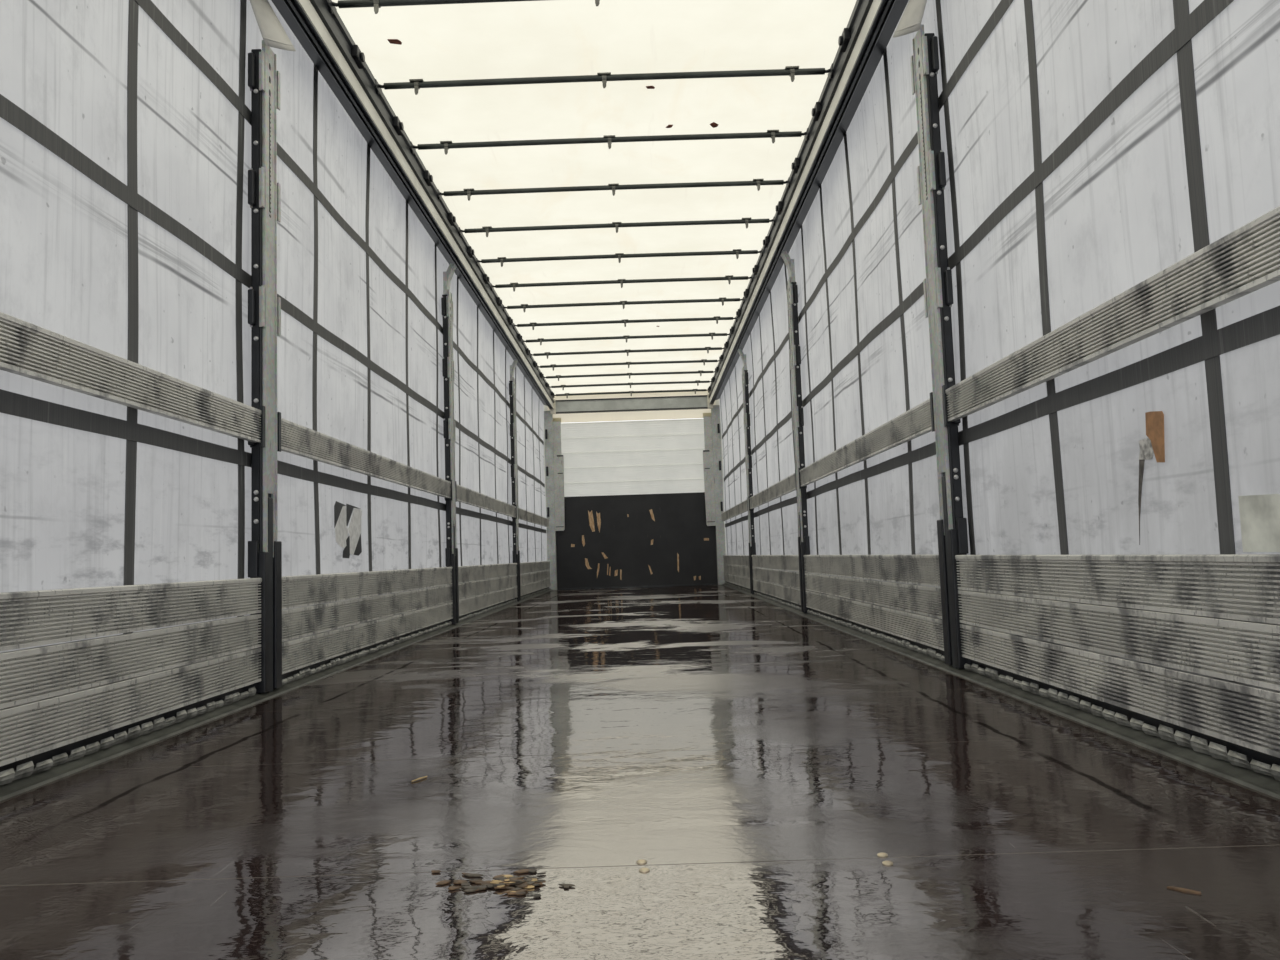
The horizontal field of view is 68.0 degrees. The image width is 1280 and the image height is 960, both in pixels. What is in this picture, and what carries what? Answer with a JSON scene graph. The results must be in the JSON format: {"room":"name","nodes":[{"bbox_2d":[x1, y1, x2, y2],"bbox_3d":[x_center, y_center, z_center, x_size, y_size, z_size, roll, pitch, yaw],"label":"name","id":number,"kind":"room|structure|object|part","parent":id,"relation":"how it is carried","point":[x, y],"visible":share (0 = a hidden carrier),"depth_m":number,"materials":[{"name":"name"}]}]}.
{"room":"cargo space","nodes":[
{"label":"cargo space","id":0,"kind":"room"},
{"bbox_2d":[332,0,856,394],"bbox_3d":[-0.168,-1.867,7.031,2.380,0.036,14.320,-2,-5,0],"label":"ceiling","id":1,"kind":"structure","parent":0,"point":[545,38],"depth_m":5.50,"materials":[{"name":"white fabric"}]},
{"bbox_2d":[387,39,401,44],"bbox_3d":[-1.138,-2.035,4.403,0.059,0.002,0.048,-2,-5,0],"label":"dead leaf","id":2,"kind":"object","parent":1,"relation":"attached to","point":[392,41],"visible":1,"depth_m":4.40,"materials":[{"name":"brown plant"}]},
{"bbox_2d":[271,0,553,409],"bbox_3d":[-1.368,-1.716,6.955,0.192,0.247,14.180,-2,-5,0],"label":"roof rail","id":3,"kind":"object","parent":1,"relation":"attached to","point":[326,40],"visible":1,"depth_m":5.17,"materials":[{"name":"grey metal"}]},
{"bbox_2d":[250,0,295,50],"bbox_3d":[-1.404,-1.763,3.564,0.136,0.306,0.240,-2,-5,0],"label":"flap","id":4,"kind":"object","parent":3,"relation":"hanging from","point":[274,35],"visible":1,"depth_m":3.54,"materials":[{"name":"white fabric"}]},
{"bbox_2d":[0,0,546,651],"bbox_3d":[-1.429,-0.344,6.904,0.038,2.920,14.295,-2,-5,0],"label":"curtain","id":5,"kind":"object","parent":3,"relation":"hanging from","point":[125,125],"visible":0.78,"depth_m":3.15,"materials":[{"name":"grey fabric"}]},
{"bbox_2d":[334,501,361,557],"bbox_3d":[-1.425,0.248,4.636,0.005,0.269,0.446,-2,-5,-1],"label":"sticker","id":6,"kind":"object","parent":5,"relation":"attached to","point":[352,544],"visible":1,"depth_m":4.63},
{"bbox_2d":[326,0,599,17],"bbox_3d":[-0.183,-2.061,4.065,2.324,0.077,0.110,-2,-5,0],"label":"bow","id":7,"kind":"object","parent":1,"relation":"attached to","point":[376,4],"visible":0.94,"depth_m":4.06,"materials":[{"name":"black paint"}]},
{"bbox_2d":[374,63,833,96],"bbox_3d":[-0.179,-2.005,4.776,2.324,0.077,0.110,-2,-5,0],"label":"bow","id":8,"kind":"object","parent":1,"relation":"attached to","point":[791,71],"visible":0.97,"depth_m":4.77,"materials":[{"name":"black paint"}]},
{"bbox_2d":[410,128,808,155],"bbox_3d":[-0.175,-1.948,5.487,2.324,0.077,0.110,-2,-5,0],"label":"bow","id":9,"kind":"object","parent":1,"relation":"attached to","point":[446,145],"visible":0.94,"depth_m":5.48,"materials":[{"name":"black paint"}]},
{"bbox_2d":[437,178,789,200],"bbox_3d":[-0.171,-1.892,6.198,2.324,0.077,0.110,-2,-5,0],"label":"bow","id":10,"kind":"object","parent":1,"relation":"attached to","point":[756,182],"visible":0.91,"depth_m":6.19,"materials":[{"name":"black paint"}]},
{"bbox_2d":[459,217,774,237],"bbox_3d":[-0.168,-1.835,6.909,2.324,0.077,0.110,-2,-5,0],"label":"bow","id":11,"kind":"object","parent":1,"relation":"attached to","point":[616,225],"visible":0.94,"depth_m":6.90,"materials":[{"name":"black paint"}]},
{"bbox_2d":[476,249,762,266],"bbox_3d":[-0.164,-1.778,7.620,2.324,0.077,0.110,-2,-5,0],"label":"bow","id":12,"kind":"object","parent":1,"relation":"attached to","point":[736,252],"visible":0.86,"depth_m":7.61,"materials":[{"name":"black paint"}]},
{"bbox_2d":[491,275,752,291],"bbox_3d":[-0.160,-1.722,8.332,2.324,0.077,0.110,-2,-5,0],"label":"bow","id":13,"kind":"object","parent":1,"relation":"attached to","point":[729,278],"visible":0.89,"depth_m":8.32,"materials":[{"name":"black paint"}]},
{"bbox_2d":[503,297,743,311],"bbox_3d":[-0.156,-1.665,9.043,2.324,0.077,0.110,-2,-5,0],"label":"bow","id":14,"kind":"object","parent":1,"relation":"attached to","point":[723,299],"visible":0.93,"depth_m":9.03,"materials":[{"name":"black paint"}]},
{"bbox_2d":[513,316,736,329],"bbox_3d":[-0.152,-1.609,9.754,2.324,0.077,0.110,-2,-5,0],"label":"bow","id":15,"kind":"object","parent":1,"relation":"attached to","point":[716,318],"visible":0.89,"depth_m":9.74,"materials":[{"name":"black paint"}]},
{"bbox_2d":[522,333,730,344],"bbox_3d":[-0.149,-1.552,10.465,2.324,0.077,0.110,-2,-5,0],"label":"bow","id":16,"kind":"object","parent":1,"relation":"attached to","point":[626,337],"visible":0.94,"depth_m":10.45,"materials":[{"name":"black paint"}]},
{"bbox_2d":[530,347,724,358],"bbox_3d":[-0.145,-1.496,11.176,2.324,0.077,0.110,-2,-5,0],"label":"bow","id":17,"kind":"object","parent":1,"relation":"attached to","point":[628,351],"visible":0.91,"depth_m":11.16,"materials":[{"name":"black paint"}]},
{"bbox_2d":[537,359,720,370],"bbox_3d":[-0.141,-1.439,11.887,2.324,0.077,0.110,-2,-5,0],"label":"bow","id":18,"kind":"object","parent":1,"relation":"attached to","point":[703,361],"visible":0.88,"depth_m":11.88,"materials":[{"name":"black paint"}]},
{"bbox_2d":[543,370,715,380],"bbox_3d":[-0.137,-1.383,12.598,2.324,0.077,0.110,-2,-5,0],"label":"bow","id":19,"kind":"object","parent":1,"relation":"attached to","point":[698,371],"visible":0.84,"depth_m":12.59,"materials":[{"name":"black paint"}]},
{"bbox_2d":[548,380,711,389],"bbox_3d":[-0.134,-1.326,13.309,2.324,0.077,0.110,-2,-5,0],"label":"bow","id":20,"kind":"object","parent":1,"relation":"attached to","point":[695,381],"visible":0.83,"depth_m":13.30,"materials":[{"name":"black paint"}]},
{"bbox_2d":[553,389,708,397],"bbox_3d":[-0.130,-1.272,13.990,2.324,0.077,0.110,-2,-5,0],"label":"bow","id":21,"kind":"object","parent":1,"relation":"attached to","point":[692,390],"visible":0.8,"depth_m":13.98,"materials":[{"name":"black paint"}]},
{"bbox_2d":[710,122,717,127],"bbox_3d":[0.420,-2.020,5.395,0.044,0.002,0.061,-6,-6,40],"label":"dead leaf","id":22,"kind":"object","parent":1,"relation":"attached to","point":[713,124],"visible":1,"depth_m":5.39,"materials":[{"name":"brown plant"}]},
{"bbox_2d":[708,0,908,403],"bbox_3d":[1.038,-1.795,6.949,0.192,0.247,14.180,-2,-5,0],"label":"roof rail","id":23,"kind":"object","parent":1,"relation":"attached to","point":[871,25],"visible":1,"depth_m":5.33,"materials":[{"name":"grey metal"}]},
{"bbox_2d":[893,0,926,37],"bbox_3d":[1.053,-1.841,3.607,0.136,0.306,0.240,-2,-5,0],"label":"flap","id":24,"kind":"object","parent":23,"relation":"hanging from","point":[911,19],"visible":1,"depth_m":3.59,"materials":[{"name":"white fabric"}]},
{"bbox_2d":[719,0,1279,586],"bbox_3d":[1.190,-0.431,6.897,0.035,2.920,14.295,-2,-5,0],"label":"curtain","id":25,"kind":"object","parent":23,"relation":"hanging from","point":[1091,148],"visible":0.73,"depth_m":2.77,"materials":[{"name":"grey fabric"}]},
{"bbox_2d":[1138,411,1164,544],"bbox_3d":[1.196,-0.004,2.216,0.004,0.310,0.149,-2,-5,1],"label":"tape patch","id":26,"kind":"object","parent":25,"relation":"attached to","point":[1154,444],"visible":1,"depth_m":2.21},
{"bbox_2d":[1238,494,1279,551],"bbox_3d":[1.190,0.077,1.750,0.003,0.112,0.264,-2,-5,1],"label":"repair patch","id":27,"kind":"object","parent":25,"relation":"attached to","point":[1259,514],"visible":1,"depth_m":1.82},
{"bbox_2d":[544,399,726,560],"bbox_3d":[-0.084,0.106,14.052,2.720,2.950,0.030,-2,-5,0],"label":"wall","id":28,"kind":"structure","parent":0,"point":[645,456],"depth_m":14.08,"materials":[{"name":"white metal"}]},
{"bbox_2d":[0,589,552,800],"bbox_3d":[-1.325,1.090,6.792,0.063,0.118,14.300,-2,-5,0],"label":"trim","id":29,"kind":"structure","parent":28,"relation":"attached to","point":[21,785],"depth_m":2.76,"materials":[{"name":"grey metal"}]},
{"bbox_2d":[0,684,255,785],"bbox_3d":[-1.365,0.642,2.158,0.032,0.040,2.391,-2,-5,0],"label":"rail","id":30,"kind":"object","parent":29,"relation":"on","point":[43,761],"visible":1,"depth_m":2.45,"materials":[{"name":"grey metal"}]},
{"bbox_2d":[248,40,281,692],"bbox_3d":[-1.399,-0.444,3.539,0.056,2.438,0.190,-2,-5,0],"label":"post","id":31,"kind":"object","parent":29,"relation":"on","point":[264,192],"visible":0.94,"depth_m":3.51,"materials":[{"name":"grey metal"}]},
{"bbox_2d":[0,648,260,766],"bbox_3d":[-1.370,0.510,1.526,0.024,0.116,3.708,-2,-5,0],"label":"board","id":32,"kind":"object","parent":31,"relation":"attached to","point":[29,729],"visible":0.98,"depth_m":2.44,"materials":[{"name":"metal"}]},
{"bbox_2d":[0,614,260,708],"bbox_3d":[-1.374,0.390,1.535,0.024,0.116,3.708,-2,-5,0],"label":"board","id":33,"kind":"object","parent":32,"relation":"on","point":[27,675],"visible":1,"depth_m":2.45,"materials":[{"name":"metal"}]},
{"bbox_2d":[0,578,261,650],"bbox_3d":[-1.376,0.266,1.545,0.027,0.124,3.708,-2,-5,0],"label":"board","id":34,"kind":"object","parent":33,"relation":"on","point":[40,617],"visible":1,"depth_m":2.46,"materials":[{"name":"metal"}]},
{"bbox_2d":[0,312,261,442],"bbox_3d":[-1.396,-0.341,1.593,0.027,0.119,3.708,-2,-5,0],"label":"board","id":35,"kind":"object","parent":31,"relation":"attached to","point":[27,349],"visible":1,"depth_m":2.49,"materials":[{"name":"metal"}]},
{"bbox_2d":[248,541,281,692],"bbox_3d":[-1.369,0.494,3.466,0.056,0.541,0.186,-2,-5,0],"label":"socket","id":36,"kind":"object","parent":31,"relation":"attached to","point":[264,557],"depth_m":3.44,"materials":[{"name":"black paint"}]},
{"bbox_3d":[-1.390,-0.687,3.558,0.014,1.950,0.110,-2,-5,0],"label":"plate","id":37,"kind":"part","parent":31,"relation":"part of","materials":[{"name":"metal"}]},
{"bbox_2d":[282,602,452,673],"bbox_3d":[-1.351,0.798,5.135,0.024,0.116,3.206,-2,-5,0],"label":"board","id":38,"kind":"object","parent":31,"relation":"attached to","point":[301,652],"visible":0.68,"depth_m":4.45,"materials":[{"name":"metal"}]},
{"bbox_2d":[282,585,452,641],"bbox_3d":[-1.355,0.677,5.145,0.024,0.116,3.206,-2,-5,0],"label":"board","id":39,"kind":"object","parent":38,"relation":"on","point":[298,622],"visible":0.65,"depth_m":4.50,"materials":[{"name":"metal"}]},
{"bbox_2d":[282,567,451,609],"bbox_3d":[-1.357,0.553,5.155,0.027,0.124,3.206,-2,-5,0],"label":"board","id":40,"kind":"object","parent":39,"relation":"on","point":[302,590],"visible":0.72,"depth_m":4.49,"materials":[{"name":"metal"}]},
{"bbox_2d":[282,620,451,684],"bbox_3d":[-1.349,0.879,5.128,0.032,0.040,3.171,-2,-5,0],"label":"rail","id":41,"kind":"object","parent":29,"relation":"on","point":[300,673],"visible":0.98,"depth_m":4.48,"materials":[{"name":"grey metal"}]},
{"bbox_2d":[441,263,458,624],"bbox_3d":[-1.366,-0.277,6.906,0.094,2.638,0.190,-2,-5,0],"label":"post","id":42,"kind":"object","parent":29,"relation":"on","point":[449,431],"visible":0.96,"depth_m":6.87,"materials":[{"name":"black metal"}]},
{"bbox_2d":[281,418,450,497],"bbox_3d":[-1.377,-0.054,5.203,0.027,0.119,3.206,-2,-5,0],"label":"board","id":43,"kind":"object","parent":42,"relation":"attached to","point":[296,439],"visible":0.91,"depth_m":4.53,"materials":[{"name":"metal"}]},
{"bbox_2d":[445,548,458,623],"bbox_3d":[-1.351,0.762,6.825,0.056,0.541,0.186,-2,-5,0],"label":"socket","id":44,"kind":"object","parent":42,"relation":"attached to","point":[451,554],"depth_m":6.77,"materials":[{"name":"black paint"}]},
{"bbox_3d":[-1.372,-0.420,6.918,0.014,1.950,0.110,-2,-5,0],"label":"plate","id":45,"kind":"part","parent":42,"relation":"part of","materials":[{"name":"metal"}]},
{"bbox_2d":[459,586,517,615],"bbox_3d":[-1.333,1.067,8.524,0.024,0.116,3.266,-2,-5,0],"label":"board","id":46,"kind":"object","parent":42,"relation":"attached to","point":[474,603],"visible":0.88,"depth_m":8.13,"materials":[{"name":"metal"}]},
{"bbox_2d":[458,575,516,599],"bbox_3d":[-1.336,0.946,8.534,0.024,0.116,3.266,-2,-5,0],"label":"board","id":47,"kind":"object","parent":46,"relation":"on","point":[473,588],"visible":0.87,"depth_m":8.14,"materials":[{"name":"metal"}]},
{"bbox_2d":[458,563,516,582],"bbox_3d":[-1.339,0.823,8.544,0.027,0.124,3.266,-2,-5,0],"label":"board","id":48,"kind":"object","parent":47,"relation":"on","point":[475,572],"visible":0.88,"depth_m":8.13,"materials":[{"name":"metal"}]},
{"bbox_2d":[459,598,516,621],"bbox_3d":[-1.331,1.148,8.518,0.032,0.040,3.231,-2,-5,0],"label":"rail","id":49,"kind":"object","parent":29,"relation":"on","point":[484,610],"visible":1,"depth_m":8.16,"materials":[{"name":"grey metal"}]},
{"bbox_2d":[509,359,520,601],"bbox_3d":[-1.347,-0.005,10.325,0.094,2.638,0.190,-2,-5,0],"label":"post","id":50,"kind":"object","parent":29,"relation":"on","point":[512,386],"visible":0.94,"depth_m":10.29,"materials":[{"name":"grey metal"}]},
{"bbox_2d":[456,484,515,517],"bbox_3d":[-1.359,0.215,8.592,0.027,0.119,3.266,-2,-5,0],"label":"board","id":51,"kind":"object","parent":50,"relation":"attached to","point":[464,495],"visible":0.89,"depth_m":8.19,"materials":[{"name":"metal"}]},
{"bbox_3d":[-1.354,-0.148,10.337,0.014,1.950,0.110,-2,-5,0],"label":"plate","id":52,"kind":"part","parent":50,"relation":"part of","materials":[{"name":"metal"}]},
{"bbox_2d":[512,551,520,600],"bbox_3d":[-1.332,1.034,10.245,0.056,0.541,0.186,-2,-5,0],"label":"socket","id":53,"kind":"object","parent":50,"relation":"attached to","point":[516,554],"depth_m":10.18,"materials":[{"name":"black paint"}]},
{"bbox_2d":[519,508,548,526],"bbox_3d":[-1.340,0.494,12.092,0.027,0.119,3.428,-2,-5,0],"label":"board","id":54,"kind":"object","parent":50,"relation":"attached to","point":[524,515],"visible":0.88,"depth_m":11.82,"materials":[{"name":"metal"}]},
{"bbox_2d":[521,578,550,595],"bbox_3d":[-1.314,1.345,12.024,0.024,0.116,3.428,-2,-5,0],"label":"board","id":55,"kind":"object","parent":50,"relation":"attached to","point":[531,587],"visible":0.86,"depth_m":11.75,"materials":[{"name":"metal"}]},
{"bbox_2d":[520,570,550,584],"bbox_3d":[-1.318,1.226,12.034,0.024,0.116,3.428,-2,-5,0],"label":"board","id":56,"kind":"object","parent":55,"relation":"on","point":[525,578],"visible":0.8,"depth_m":11.74,"materials":[{"name":"metal"}]},
{"bbox_2d":[520,561,549,573],"bbox_3d":[-1.320,1.102,12.044,0.027,0.124,3.428,-2,-5,0],"label":"board","id":57,"kind":"object","parent":56,"relation":"on","point":[526,567],"visible":0.8,"depth_m":11.77,"materials":[{"name":"metal"}]},
{"bbox_2d":[521,587,550,599],"bbox_3d":[-1.312,1.427,12.026,0.032,0.040,3.411,-2,-5,0],"label":"rail","id":58,"kind":"object","parent":29,"relation":"on","point":[547,588],"visible":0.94,"depth_m":11.79,"materials":[{"name":"metal"}]},
{"bbox_2d":[556,492,717,589],"bbox_3d":[-0.058,0.894,13.956,2.380,1.362,0.038,-2,-5,0],"label":"plywood panel","id":59,"kind":"object","parent":28,"relation":"attached to","point":[639,540],"visible":1,"depth_m":13.94,"materials":[{"name":"black wood"}]},
{"bbox_2d":[722,584,1279,798],"bbox_3d":[1.180,1.007,6.785,0.063,0.118,14.300,-2,-5,0],"label":"trim","id":60,"kind":"structure","parent":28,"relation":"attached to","point":[1263,783],"depth_m":2.36,"materials":[{"name":"grey metal"}]},
{"bbox_2d":[724,581,750,592],"bbox_3d":[1.218,1.337,11.940,0.032,0.040,3.571,-2,-5,0],"label":"rail","id":61,"kind":"object","parent":60,"relation":"on","point":[725,582],"visible":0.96,"depth_m":11.74,"materials":[{"name":"black metal"}]},
{"bbox_2d":[737,349,755,593],"bbox_3d":[1.148,-0.100,10.159,0.094,2.638,0.190,-2,-5,0],"label":"post","id":62,"kind":"object","parent":60,"relation":"on","point":[745,380],"visible":0.89,"depth_m":10.12,"materials":[{"name":"grey metal"}]},
{"bbox_2d":[721,500,746,521],"bbox_3d":[1.184,0.404,12.006,0.027,0.119,3.588,-2,-5,0],"label":"board","id":63,"kind":"object","parent":62,"relation":"attached to","point":[740,508],"visible":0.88,"depth_m":11.73,"materials":[{"name":"metal"}]},
{"bbox_2d":[724,572,749,588],"bbox_3d":[1.214,1.256,11.938,0.024,0.116,3.588,-2,-5,0],"label":"board","id":64,"kind":"object","parent":62,"relation":"attached to","point":[742,581],"visible":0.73,"depth_m":11.66,"materials":[{"name":"metal"}]},
{"bbox_2d":[723,564,749,577],"bbox_3d":[1.210,1.134,11.947,0.024,0.116,3.588,-2,-5,0],"label":"board","id":65,"kind":"object","parent":64,"relation":"on","point":[744,571],"visible":0.8,"depth_m":11.64,"materials":[{"name":"metal"}]},
{"bbox_2d":[723,555,748,566],"bbox_3d":[1.204,1.011,11.957,0.027,0.124,3.588,-2,-5,0],"label":"board","id":66,"kind":"object","parent":65,"relation":"on","point":[740,560],"visible":0.77,"depth_m":11.69,"materials":[{"name":"metal"}]},
{"bbox_3d":[1.145,-0.244,10.170,0.014,1.950,0.110,-2,-5,0],"label":"plate","id":67,"kind":"part","parent":62,"relation":"part of","materials":[{"name":"metal"}]},
{"bbox_2d":[749,542,755,593],"bbox_3d":[1.201,0.937,10.078,0.056,0.541,0.186,-2,-5,0],"label":"socket","id":68,"kind":"object","parent":62,"relation":"attached to","point":[752,545],"depth_m":10.01,"materials":[{"name":"black paint"}]},
{"bbox_2d":[749,473,795,508],"bbox_3d":[1.165,0.124,8.496,0.027,0.119,3.126,-2,-5,0],"label":"board","id":69,"kind":"object","parent":62,"relation":"attached to","point":[787,485],"visible":0.84,"depth_m":8.12,"materials":[{"name":"metal"}]},
{"bbox_2d":[753,579,800,604],"bbox_3d":[1.195,0.975,8.428,0.024,0.116,3.126,-2,-5,0],"label":"board","id":70,"kind":"object","parent":62,"relation":"attached to","point":[791,594],"visible":0.85,"depth_m":8.09,"materials":[{"name":"metal"}]},
{"bbox_2d":[752,567,799,587],"bbox_3d":[1.191,0.856,8.438,0.024,0.116,3.126,-2,-5,0],"label":"board","id":71,"kind":"object","parent":70,"relation":"on","point":[788,578],"visible":0.86,"depth_m":8.09,"materials":[{"name":"metal"}]},
{"bbox_2d":[752,555,798,571],"bbox_3d":[1.185,0.731,8.447,0.027,0.124,3.126,-2,-5,0],"label":"board","id":72,"kind":"object","parent":71,"relation":"on","point":[779,562],"visible":0.86,"depth_m":8.10,"materials":[{"name":"metal"}]},
{"bbox_2d":[754,591,800,610],"bbox_3d":[1.199,1.057,8.421,0.032,0.040,3.091,-2,-5,0],"label":"rail","id":73,"kind":"object","parent":60,"relation":"on","point":[781,601],"visible":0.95,"depth_m":8.08,"materials":[{"name":"black metal"}]},
{"bbox_2d":[781,251,809,612],"bbox_3d":[1.131,-0.361,6.879,0.094,2.638,0.190,-2,-5,0],"label":"post","id":74,"kind":"object","parent":60,"relation":"on","point":[792,287],"visible":0.95,"depth_m":6.84,"materials":[{"name":"black metal"}]},
{"bbox_3d":[1.128,-0.505,6.891,0.014,1.950,0.110,-2,-5,0],"label":"plate","id":75,"kind":"part","parent":74,"relation":"part of","materials":[{"name":"metal"}]},
{"bbox_2d":[798,536,809,612],"bbox_3d":[1.184,0.676,6.799,0.056,0.541,0.186,-2,-5,0],"label":"socket","id":76,"kind":"object","parent":74,"relation":"attached to","point":[803,541],"depth_m":6.74,"materials":[{"name":"black paint"}]},
{"bbox_2d":[800,399,931,486],"bbox_3d":[1.148,-0.137,5.211,0.027,0.119,3.136,-2,-5,0],"label":"board","id":77,"kind":"object","parent":74,"relation":"attached to","point":[915,422],"visible":0.82,"depth_m":4.58,"materials":[{"name":"metal"}]},
{"bbox_2d":[807,608,944,661],"bbox_3d":[1.181,0.796,5.136,0.032,0.040,3.101,-2,-5,0],"label":"rail","id":78,"kind":"object","parent":60,"relation":"on","point":[938,654],"visible":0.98,"depth_m":4.53,"materials":[{"name":"grey metal"}]},
{"bbox_2d":[910,25,969,668],"bbox_3d":[1.135,-0.524,3.582,0.056,2.438,0.190,-2,-5,0],"label":"post","id":79,"kind":"object","parent":60,"relation":"on","point":[952,534],"visible":0.97,"depth_m":3.55,"materials":[{"name":"grey metal"}]},
{"bbox_2d":[806,590,943,650],"bbox_3d":[1.177,0.715,5.143,0.024,0.116,3.136,-2,-5,0],"label":"board","id":80,"kind":"object","parent":79,"relation":"attached to","point":[923,629],"visible":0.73,"depth_m":4.51,"materials":[{"name":"metal"}]},
{"bbox_2d":[805,573,941,618],"bbox_3d":[1.173,0.594,5.153,0.024,0.116,3.136,-2,-5,0],"label":"board","id":81,"kind":"object","parent":80,"relation":"on","point":[919,599],"visible":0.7,"depth_m":4.53,"materials":[{"name":"metal"}]},
{"bbox_2d":[803,554,939,586],"bbox_3d":[1.168,0.470,5.163,0.027,0.124,3.136,-2,-5,0],"label":"board","id":82,"kind":"object","parent":81,"relation":"on","point":[909,569],"visible":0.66,"depth_m":4.53,"materials":[{"name":"metal"}]},
{"bbox_3d":[1.111,-0.766,3.601,0.014,1.950,0.110,-2,-5,0],"label":"plate","id":83,"kind":"part","parent":79,"relation":"part of","materials":[{"name":"metal"}]},
{"bbox_2d":[937,518,969,667],"bbox_3d":[1.166,0.414,3.509,0.056,0.541,0.186,-2,-5,0],"label":"socket","id":84,"kind":"object","parent":79,"relation":"attached to","point":[952,534],"depth_m":3.47,"materials":[{"name":"black paint"}]},
{"bbox_2d":[945,206,1279,421],"bbox_3d":[1.129,-0.423,1.612,0.027,0.119,3.758,-2,-5,0],"label":"board","id":85,"kind":"object","parent":79,"relation":"attached to","point":[1246,260],"visible":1,"depth_m":2.12,"materials":[{"name":"metal"}]},
{"bbox_2d":[960,624,1279,757],"bbox_3d":[1.158,0.428,1.544,0.024,0.116,3.758,-2,-5,0],"label":"board","id":86,"kind":"object","parent":79,"relation":"attached to","point":[1242,714],"visible":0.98,"depth_m":2.16,"materials":[{"name":"metal"}]},
{"bbox_2d":[958,590,1279,690],"bbox_3d":[1.154,0.307,1.553,0.024,0.116,3.758,-2,-5,0],"label":"board","id":87,"kind":"object","parent":86,"relation":"on","point":[1247,652],"visible":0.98,"depth_m":2.15,"materials":[{"name":"metal"}]},
{"bbox_2d":[955,554,1279,623],"bbox_3d":[1.149,0.185,1.563,0.027,0.124,3.758,-2,-5,0],"label":"board","id":88,"kind":"object","parent":87,"relation":"on","point":[1246,587],"visible":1,"depth_m":2.13,"materials":[{"name":"metal"}]},
{"bbox_2d":[964,659,1279,780],"bbox_3d":[1.166,0.561,2.176,0.032,0.040,2.441,-2,-5,0],"label":"rail","id":89,"kind":"object","parent":60,"relation":"on","point":[1259,762],"visible":1,"depth_m":2.17,"materials":[{"name":"grey metal"}]},
{"bbox_2d":[0,585,1279,959],"bbox_3d":[-0.073,1.022,6.791,2.470,0.030,14.300,-2,-5,0],"label":"floor","id":90,"kind":"structure","parent":0,"point":[760,758],"depth_m":1.66,"materials":[{"name":"brown wood"}]},
{"bbox_2d":[431,869,574,897],"bbox_3d":[-0.204,0.575,1.369,0.236,0.007,0.107,-3,-5,17],"label":"leaf litter","id":91,"kind":"object","parent":90,"relation":"on","point":[501,881],"visible":1,"depth_m":1.35,"materials":[{"name":"plant"}]},
{"bbox_2d":[544,411,564,589],"bbox_3d":[-1.242,0.291,13.940,0.275,2.640,0.115,-2,-5,0],"label":"pillar","id":92,"kind":"structure","parent":90,"relation":"on","point":[554,459],"depth_m":13.93,"materials":[{"name":"metal"}]},
{"bbox_3d":[-1.316,0.294,13.953,0.125,2.640,0.090,-2,-5,0],"label":"pillar post","id":93,"kind":"part","parent":92,"relation":"part of","materials":[{"name":"metal"}]},
{"bbox_3d":[-1.198,-0.059,13.975,0.165,1.620,0.060,-2,-5,0],"label":"pillar plate","id":94,"kind":"part","parent":92,"relation":"part of","materials":[{"name":"metal"}]},
{"bbox_2d":[636,859,646,863],"bbox_3d":[0.003,0.577,1.433,0.016,0.005,0.016,-2,-5,0],"label":"screw","id":95,"kind":"object","parent":90,"relation":"on","point":[641,861],"visible":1,"depth_m":1.43,"materials":[{"name":"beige metal"}]},
{"bbox_2d":[639,867,649,871],"bbox_3d":[0.006,0.574,1.395,0.016,0.005,0.016,-2,-5,0],"label":"screw","id":96,"kind":"object","parent":90,"relation":"on","point":[644,869],"visible":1,"depth_m":1.39,"materials":[{"name":"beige metal"}]},
{"bbox_2d":[703,405,725,584],"bbox_3d":[1.082,0.214,13.934,0.275,2.640,0.115,-2,-5,0],"label":"pillar","id":97,"kind":"structure","parent":90,"relation":"on","point":[712,455],"depth_m":13.92,"materials":[{"name":"metal"}]},
{"bbox_2d":[550,394,712,413],"bbox_3d":[-0.125,-1.122,13.991,2.400,0.210,0.105,-2,-5,0],"label":"roof beam","id":98,"kind":"structure","parent":97,"relation":"attached to","point":[697,401],"depth_m":13.98,"materials":[{"name":"grey metal"}]},
{"bbox_2d":[547,389,715,422],"bbox_3d":[-0.124,-1.102,14.056,2.520,0.440,0.031,-2,-5,0],"label":"fabric strip","id":99,"kind":"object","parent":98,"relation":"hanging from","point":[692,413],"visible":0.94,"depth_m":14.05,"materials":[{"name":"white fabric"}]},
{"bbox_3d":[1.016,-0.132,13.969,0.165,1.620,0.060,-2,-5,0],"label":"pillar plate","id":100,"kind":"part","parent":97,"relation":"part of","materials":[{"name":"metal"}]},
{"bbox_3d":[1.157,0.212,13.946,0.125,2.640,0.090,-2,-5,0],"label":"pillar post","id":101,"kind":"part","parent":97,"relation":"part of","materials":[{"name":"metal"}]},
{"bbox_2d":[877,852,887,856],"bbox_3d":[0.365,0.565,1.428,0.016,0.005,0.016,-2,-5,0],"label":"screw","id":102,"kind":"object","parent":90,"relation":"on","point":[881,854],"visible":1,"depth_m":1.42,"materials":[{"name":"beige metal"}]},
{"bbox_2d":[882,861,892,864],"bbox_3d":[0.363,0.562,1.390,0.016,0.005,0.016,-2,-5,0],"label":"screw","id":103,"kind":"object","parent":90,"relation":"on","point":[883,862],"visible":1,"depth_m":1.39,"materials":[{"name":"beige metal"}]},
{"bbox_2d":[1167,886,1200,894],"bbox_3d":[0.714,0.538,1.244,0.010,0.002,0.040,3,-6,-45],"label":"wood splinter","id":104,"kind":"object","parent":90,"relation":"on","point":[1168,887],"visible":1,"depth_m":1.24,"materials":[{"name":"brown wood"}]}
]}

